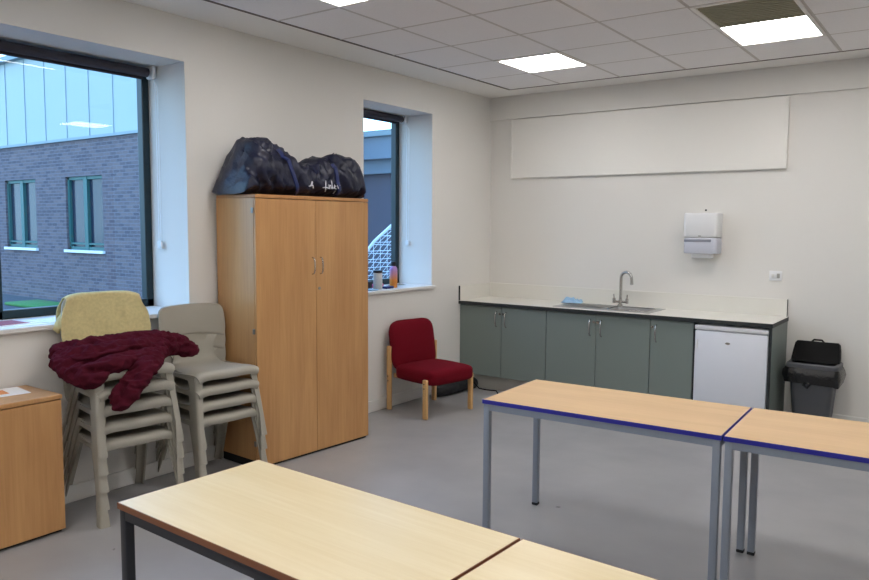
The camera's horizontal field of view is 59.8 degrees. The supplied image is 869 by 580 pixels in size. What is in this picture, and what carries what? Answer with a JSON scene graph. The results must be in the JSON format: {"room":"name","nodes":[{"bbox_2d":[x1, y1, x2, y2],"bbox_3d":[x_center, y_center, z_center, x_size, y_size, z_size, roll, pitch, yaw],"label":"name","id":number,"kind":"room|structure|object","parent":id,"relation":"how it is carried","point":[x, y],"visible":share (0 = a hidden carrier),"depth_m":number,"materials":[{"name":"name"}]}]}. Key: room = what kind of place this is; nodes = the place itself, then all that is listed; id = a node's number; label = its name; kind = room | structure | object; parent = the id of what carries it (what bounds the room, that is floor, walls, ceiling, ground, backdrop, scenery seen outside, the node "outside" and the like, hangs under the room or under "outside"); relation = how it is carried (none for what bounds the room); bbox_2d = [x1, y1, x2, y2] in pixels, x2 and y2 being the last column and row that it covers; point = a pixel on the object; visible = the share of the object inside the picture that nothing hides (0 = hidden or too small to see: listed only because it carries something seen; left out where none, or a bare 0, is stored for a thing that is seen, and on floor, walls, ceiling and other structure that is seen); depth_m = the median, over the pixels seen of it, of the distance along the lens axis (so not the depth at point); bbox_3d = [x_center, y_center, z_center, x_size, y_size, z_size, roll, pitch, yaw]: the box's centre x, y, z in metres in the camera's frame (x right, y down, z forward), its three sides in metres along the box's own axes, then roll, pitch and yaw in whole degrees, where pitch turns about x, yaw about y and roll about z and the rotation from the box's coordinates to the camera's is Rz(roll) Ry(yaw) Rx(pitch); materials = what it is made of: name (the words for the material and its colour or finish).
{"room":"classroom","nodes":[
{"label":"classroom","id":0,"kind":"room"},
{"bbox_2d":[0,0,491,486],"bbox_3d":[-2.510,-0.259,4.342,0.470,3.280,10.400,4,6,36],"label":"wall","id":1,"kind":"structure","parent":0,"point":[218,86],"depth_m":5.49,"materials":[{"name":"white paint"}]},
{"bbox_2d":[0,77,161,334],"bbox_3d":[-2.538,-0.609,4.242,0.502,1.685,2.450,4,6,36],"label":"window","id":2,"kind":"structure","parent":1,"relation":"in","point":[31,313],"depth_m":5.26,"materials":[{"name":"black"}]},
{"bbox_2d":[0,320,30,326],"bbox_3d":[-2.505,0.197,4.314,0.210,0.007,0.297,3,6,33],"label":"booklet","id":3,"kind":"object","parent":2,"relation":"on","point":[8,322],"visible":1,"depth_m":4.36,"materials":[{"name":"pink paper"}]},
{"bbox_2d":[12,322,43,326],"bbox_3d":[-2.337,0.198,4.341,0.160,0.002,0.100,-4,7,-43],"label":"paper sheet","id":4,"kind":"object","parent":2,"relation":"on","point":[38,323],"visible":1,"depth_m":4.33,"materials":[{"name":"white paper"}]},
{"bbox_2d":[26,317,55,322],"bbox_3d":[-2.276,0.177,4.579,0.210,0.003,0.297,3,5,27],"label":"paper sheet","id":5,"kind":"object","parent":2,"relation":"on","point":[53,319],"visible":0.43,"depth_m":4.50,"materials":[{"name":"white paper"}]},
{"bbox_2d":[0,40,162,248],"bbox_3d":[-2.631,-0.833,4.264,0.118,1.245,2.395,4,6,36],"label":"roller blind","id":6,"kind":"object","parent":2,"relation":"attached to","point":[8,48],"visible":1,"depth_m":4.79,"materials":[{"name":"grey fabric"}]},
{"bbox_2d":[64,386,431,503],"bbox_3d":[-2.562,1.263,3.995,0.016,0.105,9.580,4,6,36],"label":"baseboard","id":7,"kind":"structure","parent":1,"relation":"attached to","point":[85,489],"depth_m":4.98,"materials":[{"name":"white paint"}]},
{"bbox_2d":[368,123,435,294],"bbox_3d":[-0.485,-0.838,7.074,0.502,1.685,1.040,4,6,36],"label":"window","id":8,"kind":"structure","parent":1,"relation":"in","point":[394,127],"depth_m":7.52,"materials":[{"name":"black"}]},
{"bbox_2d":[368,281,371,288],"bbox_3d":[-0.673,-0.043,6.890,0.140,0.070,0.180,3,5,24],"label":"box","id":9,"kind":"object","parent":8,"relation":"on","point":[369,282],"visible":0.2,"depth_m":6.91,"materials":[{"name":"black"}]},
{"bbox_2d":[373,270,382,289],"bbox_3d":[-0.516,-0.092,6.872,0.088,0.174,0.088,4,6,36],"label":"canister","id":10,"kind":"object","parent":8,"relation":"on","point":[377,274],"visible":0.93,"depth_m":6.84,"materials":[{"name":"grey metal"}]},
{"bbox_2d":[363,109,409,245],"bbox_3d":[-0.578,-1.050,7.097,0.118,1.284,0.985,4,6,36],"label":"roller blind","id":11,"kind":"object","parent":8,"relation":"attached to","point":[368,114],"visible":0.72,"depth_m":7.31,"materials":[{"name":"grey fabric"}]},
{"bbox_2d":[382,286,393,288],"bbox_3d":[-0.429,-0.025,6.981,0.060,0.022,0.110,4,6,36],"label":"pouch","id":12,"kind":"object","parent":8,"relation":"on","point":[383,287],"visible":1,"depth_m":6.95,"materials":[{"name":"blue"}]},
{"bbox_2d":[390,262,396,287],"bbox_3d":[-0.384,-0.144,7.075,0.074,0.244,0.074,4,6,36],"label":"drink bottle","id":13,"kind":"object","parent":8,"relation":"on","point":[393,269],"visible":0.91,"depth_m":7.05,"materials":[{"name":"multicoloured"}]},
{"bbox_2d":[0,387,868,579],"bbox_3d":[0.612,1.546,2.102,7.400,0.100,10.200,4,6,36],"label":"floor","id":14,"kind":"structure","parent":0,"point":[640,504],"depth_m":4.61,"materials":[{"name":"plastic"}]},
{"bbox_2d":[0,385,65,550],"bbox_3d":[-2.441,0.957,3.751,0.418,0.757,1.040,4,6,36],"label":"base cabinet","id":15,"kind":"object","parent":14,"relation":"on","point":[32,494],"visible":1,"depth_m":3.93,"materials":[{"name":"brown wood"}]},
{"bbox_2d":[0,387,30,396],"bbox_3d":[-2.348,0.554,4.025,0.210,0.002,0.297,5,7,42],"label":"paper sheet","id":16,"kind":"object","parent":15,"relation":"on","point":[11,391],"visible":1,"depth_m":4.08,"materials":[{"name":"white paper"}]},
{"bbox_2d":[63,381,176,528],"bbox_3d":[-1.858,0.853,4.474,0.587,0.849,0.507,5,7,43],"label":"chair","id":17,"kind":"object","parent":14,"relation":"on","point":[140,437],"visible":0.42,"depth_m":4.40,"materials":[{"name":"beige plastic"}]},
{"bbox_2d":[64,382,183,511],"bbox_3d":[-1.857,0.756,4.466,0.587,0.849,0.507,5,7,43],"label":"chair","id":18,"kind":"object","parent":17,"relation":"on","point":[143,418],"visible":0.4,"depth_m":4.35,"materials":[{"name":"beige plastic"}]},
{"bbox_2d":[63,391,184,493],"bbox_3d":[-1.856,0.658,4.458,0.587,0.849,0.507,5,7,43],"label":"chair","id":19,"kind":"object","parent":18,"relation":"on","point":[148,400],"visible":0.25,"depth_m":4.36,"materials":[{"name":"beige plastic"}]},
{"bbox_2d":[63,376,184,476],"bbox_3d":[-1.856,0.560,4.449,0.587,0.849,0.507,5,7,43],"label":"chair","id":20,"kind":"object","parent":19,"relation":"on","point":[157,383],"visible":0.31,"depth_m":4.37,"materials":[{"name":"beige plastic"}]},
{"bbox_2d":[61,299,183,458],"bbox_3d":[-1.855,0.463,4.441,0.587,0.849,0.507,5,7,43],"label":"chair","id":21,"kind":"object","parent":20,"relation":"on","point":[100,448],"visible":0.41,"depth_m":4.18,"materials":[{"name":"beige plastic"}]},
{"bbox_2d":[53,290,150,341],"bbox_3d":[-1.997,0.181,4.555,0.170,0.340,0.574,5,7,43],"label":"fleece","id":22,"kind":"object","parent":21,"relation":"on","point":[98,313],"visible":0.88,"depth_m":4.53},
{"bbox_2d":[48,329,199,411],"bbox_3d":[-1.730,0.448,4.404,0.550,0.380,0.904,5,7,43],"label":"jacket","id":23,"kind":"object","parent":21,"relation":"on","point":[87,363],"visible":1,"depth_m":4.19,"materials":[{"name":"red fabric"}]},
{"bbox_2d":[158,359,260,471],"bbox_3d":[-1.486,0.812,4.987,0.587,0.849,0.507,5,6,41],"label":"chair","id":24,"kind":"object","parent":14,"relation":"on","point":[221,417],"visible":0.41,"depth_m":4.92,"materials":[{"name":"beige plastic"}]},
{"bbox_2d":[156,347,267,478],"bbox_3d":[-1.486,0.718,4.979,0.587,0.849,0.507,5,6,41],"label":"chair","id":25,"kind":"object","parent":24,"relation":"on","point":[218,401],"visible":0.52,"depth_m":4.88,"materials":[{"name":"beige plastic"}]},
{"bbox_2d":[156,332,266,465],"bbox_3d":[-1.485,0.623,4.971,0.587,0.849,0.507,5,6,41],"label":"chair","id":26,"kind":"object","parent":25,"relation":"on","point":[218,386],"visible":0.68,"depth_m":4.88,"materials":[{"name":"beige plastic"}]},
{"bbox_2d":[158,303,266,450],"bbox_3d":[-1.485,0.528,4.963,0.587,0.849,0.507,5,6,41],"label":"chair","id":27,"kind":"object","parent":26,"relation":"on","point":[190,318],"visible":0.84,"depth_m":4.97,"materials":[{"name":"beige plastic"}]},
{"bbox_2d":[216,194,367,464],"bbox_3d":[-1.005,0.252,5.589,0.465,1.868,1.086,4,6,39],"label":"tall cabinet","id":28,"kind":"object","parent":14,"relation":"on","point":[292,271],"visible":0.95,"depth_m":5.33,"materials":[{"name":"brown wood"}]},
{"bbox_2d":[212,137,365,198],"bbox_3d":[-1.021,-0.876,5.481,0.425,0.409,1.120,4,6,39],"label":"sports bag","id":29,"kind":"object","parent":28,"relation":"on","point":[255,165],"visible":0.92,"depth_m":5.19,"materials":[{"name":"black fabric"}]},
{"bbox_2d":[117,460,519,579],"bbox_3d":[-0.409,1.095,2.442,1.216,0.730,0.600,4,6,38],"label":"table","id":30,"kind":"object","parent":14,"relation":"on","point":[258,519],"visible":0.83,"depth_m":2.35,"materials":[{"name":"brown wood"}]},
{"bbox_2d":[387,318,472,419],"bbox_3d":[-0.033,0.685,6.832,0.598,0.806,0.610,-4,7,-43],"label":"chair","id":31,"kind":"object","parent":14,"relation":"on","point":[412,350],"visible":1,"depth_m":6.81,"materials":[{"name":"red fabric"}]},
{"bbox_2d":[437,377,497,396],"bbox_3d":[0.310,0.970,7.469,0.422,0.136,0.665,5,7,43],"label":"dark holdall","id":32,"kind":"object","parent":14,"relation":"on","point":[446,389],"visible":0.64,"depth_m":7.47,"materials":[{"name":"black fabric"}]},
{"bbox_2d":[460,304,546,390],"bbox_3d":[0.821,0.582,7.788,0.998,0.862,0.602,4,6,36],"label":"base cabinet","id":33,"kind":"object","parent":14,"relation":"on","point":[504,347],"visible":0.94,"depth_m":7.57,"materials":[{"name":"grey"}]},
{"bbox_2d":[457,539,657,579],"bbox_3d":[0.551,1.164,1.699,1.196,0.730,0.600,4,6,38],"label":"table","id":34,"kind":"object","parent":14,"relation":"on","point":[525,559],"visible":1,"depth_m":2.08,"materials":[{"name":"brown wood"}]},
{"bbox_2d":[545,311,650,393],"bbox_3d":[1.640,0.637,7.198,1.020,0.862,0.602,4,6,36],"label":"base cabinet","id":35,"kind":"object","parent":14,"relation":"on","point":[593,350],"visible":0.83,"depth_m":6.96,"materials":[{"name":"grey"}]},
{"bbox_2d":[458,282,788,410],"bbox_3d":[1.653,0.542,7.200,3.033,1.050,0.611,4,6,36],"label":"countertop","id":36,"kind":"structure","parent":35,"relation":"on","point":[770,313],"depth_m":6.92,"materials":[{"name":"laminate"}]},
{"bbox_2d":[555,303,664,313],"bbox_3d":[1.649,0.240,7.167,0.954,0.167,0.434,4,6,36],"label":"sink","id":37,"kind":"object","parent":36,"relation":"in","point":[569,305],"visible":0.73,"depth_m":7.15,"materials":[{"name":"silver metal"}]},
{"bbox_2d":[561,297,582,303],"bbox_3d":[1.378,0.096,7.534,0.210,0.058,0.147,3,5,24],"label":"dishcloth","id":38,"kind":"object","parent":37,"relation":"on","point":[566,299],"visible":1,"depth_m":7.50,"materials":[{"name":"blue fabric"}]},
{"bbox_2d":[612,271,632,305],"bbox_3d":[1.811,-0.014,7.233,0.053,0.346,0.218,-4,7,-45],"label":"mixer tap","id":39,"kind":"object","parent":36,"relation":"on","point":[614,300],"visible":1,"depth_m":7.24,"materials":[{"name":"silver metal"}]},
{"bbox_2d":[482,379,751,579],"bbox_3d":[0.930,0.962,3.941,1.211,0.756,0.637,4,6,34],"label":"table","id":40,"kind":"object","parent":14,"relation":"on","point":[705,423],"visible":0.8,"depth_m":3.82,"materials":[{"name":"brown wood"}]},
{"bbox_2d":[649,319,693,398],"bbox_3d":[2.208,0.675,6.789,0.378,0.862,0.602,4,6,36],"label":"base cabinet","id":41,"kind":"object","parent":14,"relation":"on","point":[671,342],"visible":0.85,"depth_m":6.56,"materials":[{"name":"grey"}]},
{"bbox_2d":[693,323,768,408],"bbox_3d":[2.609,0.711,6.498,0.587,0.845,0.572,4,6,36],"label":"fridge","id":42,"kind":"object","parent":14,"relation":"on","point":[731,361],"visible":0.72,"depth_m":6.26,"materials":[{"name":"white metal"}]},
{"bbox_2d":[719,408,868,579],"bbox_3d":[1.943,1.026,3.265,1.211,0.756,0.637,4,6,34],"label":"table","id":43,"kind":"object","parent":14,"relation":"on","point":[843,443],"visible":1,"depth_m":3.33,"materials":[{"name":"brown wood"}]},
{"bbox_2d":[782,339,845,417],"bbox_3d":[3.140,0.787,6.260,0.442,0.740,0.355,4,6,36],"label":"waste bin","id":44,"kind":"object","parent":14,"relation":"on","point":[814,371],"visible":0.92,"depth_m":6.18,"materials":[{"name":"grey plastic"}]},
{"bbox_2d":[123,0,868,97],"bbox_3d":[0.631,-1.572,1.837,7.400,0.101,10.200,4,6,36],"label":"ceiling","id":45,"kind":"structure","parent":0,"point":[455,44],"depth_m":5.44,"materials":[{"name":"white tile"}]},
{"bbox_2d":[316,0,373,7],"bbox_3d":[-0.540,-1.744,4.331,0.592,0.018,0.610,4,6,36],"label":"recessed light","id":46,"kind":"object","parent":45,"relation":"in","point":[336,3],"visible":1,"depth_m":4.64,"materials":[{"name":"white plastic"}]},
{"bbox_2d":[324,0,362,5],"bbox_3d":[-0.540,-1.745,4.331,0.536,0.008,0.554,4,6,36],"label":"diffuser","id":47,"kind":"object","parent":46,"relation":"attached to","point":[330,2],"depth_m":4.64,"materials":[{"name":"white plastic"}]},
{"bbox_2d":[494,51,590,73],"bbox_3d":[0.909,-1.905,6.330,0.592,0.018,0.610,4,6,36],"label":"recessed light","id":48,"kind":"object","parent":45,"relation":"in","point":[552,61],"visible":0.99,"depth_m":6.31,"materials":[{"name":"white plastic"}]},
{"bbox_2d":[689,0,826,46],"bbox_3d":[2.187,-1.787,5.030,0.592,0.018,1.229,4,6,36],"label":"recessed light","id":49,"kind":"object","parent":45,"relation":"in","point":[772,21],"visible":1,"depth_m":4.99,"materials":[{"name":"white plastic"}]},
{"bbox_2d":[722,16,821,44],"bbox_3d":[2.358,-1.807,5.267,0.536,0.008,0.586,4,6,36],"label":"diffuser","id":50,"kind":"object","parent":49,"relation":"attached to","point":[795,27],"depth_m":5.25,"materials":[{"name":"white plastic"}]},
{"bbox_2d":[490,88,868,417],"bbox_3d":[3.667,-0.377,6.168,7.400,3.280,0.200,4,6,36],"label":"wall","id":51,"kind":"structure","parent":0,"point":[807,221],"depth_m":6.71,"materials":[{"name":"white paint"}]},
{"bbox_2d":[510,95,789,178],"bbox_3d":[1.913,-1.415,7.208,2.706,0.612,0.039,4,6,36],"label":"wall panel","id":52,"kind":"object","parent":51,"relation":"attached to","point":[745,134],"visible":1,"depth_m":7.06,"materials":[{"name":"white"}]},
{"bbox_2d":[490,57,868,120],"bbox_3d":[3.608,-1.734,5.959,7.400,0.240,0.030,4,6,36],"label":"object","id":53,"kind":"structure","parent":51,"relation":"attached to","point":[848,74],"depth_m":6.84,"materials":[{"name":"white paint"}]},
{"bbox_2d":[684,213,722,257],"bbox_3d":[2.423,-0.493,6.829,0.300,0.405,0.174,4,6,36],"label":"paper towel dispenser","id":54,"kind":"object","parent":51,"relation":"attached to","point":[702,231],"visible":1,"depth_m":6.76,"materials":[{"name":"white plastic"}]},
{"bbox_2d":[769,271,781,280],"bbox_3d":[2.966,-0.123,6.563,0.104,0.084,0.016,4,6,36],"label":"fused spur","id":55,"kind":"object","parent":51,"relation":"attached to","point":[773,275],"visible":1,"depth_m":6.56,"materials":[{"name":"white plastic"}]},
{"bbox_2d":[789,408,868,422],"bbox_3d":[4.839,1.196,5.312,4.330,0.105,0.016,4,6,36],"label":"baseboard","id":56,"kind":"structure","parent":51,"relation":"attached to","point":[837,416],"depth_m":6.29,"materials":[{"name":"white paint"}]},
{"label":"outside","id":57,"kind":"structure","parent":0,"visible":0},
{"bbox_2d":[2,294,59,309],"bbox_3d":[-16.364,-0.255,23.669,44.530,0.130,55.000,4,6,36],"label":"ground","id":58,"kind":"structure","parent":57,"point":[5,297],"depth_m":17.76,"materials":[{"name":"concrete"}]},
{"bbox_2d":[5,300,59,307],"bbox_3d":[-8.630,0.309,16.406,1.400,0.070,0.750,4,6,36],"label":"grass strip","id":59,"kind":"object","parent":58,"relation":"on","point":[27,303],"visible":0.61,"depth_m":16.24,"materials":[{"name":"green plant"}]},
{"bbox_2d":[0,55,141,300],"bbox_3d":[-16.157,-3.390,25.147,29.000,5.870,4.160,4,6,36],"label":"brick building","id":60,"kind":"structure","parent":58,"relation":"on","point":[70,200],"depth_m":17.18,"materials":[{"name":"grey"}]},
{"bbox_2d":[364,129,390,278],"bbox_3d":[0.777,-2.004,20.262,14.500,4.140,4.800,4,6,36],"label":"roofed building","id":61,"kind":"structure","parent":58,"relation":"on","point":[377,143],"depth_m":19.41,"materials":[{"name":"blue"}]},
{"bbox_2d":[368,224,390,279],"bbox_3d":[-0.564,-0.502,14.918,2.067,2.036,2.690,4,6,36],"label":"goal","id":62,"kind":"object","parent":58,"relation":"on","point":[379,236],"visible":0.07,"depth_m":13.69,"materials":[{"name":"white metal"}]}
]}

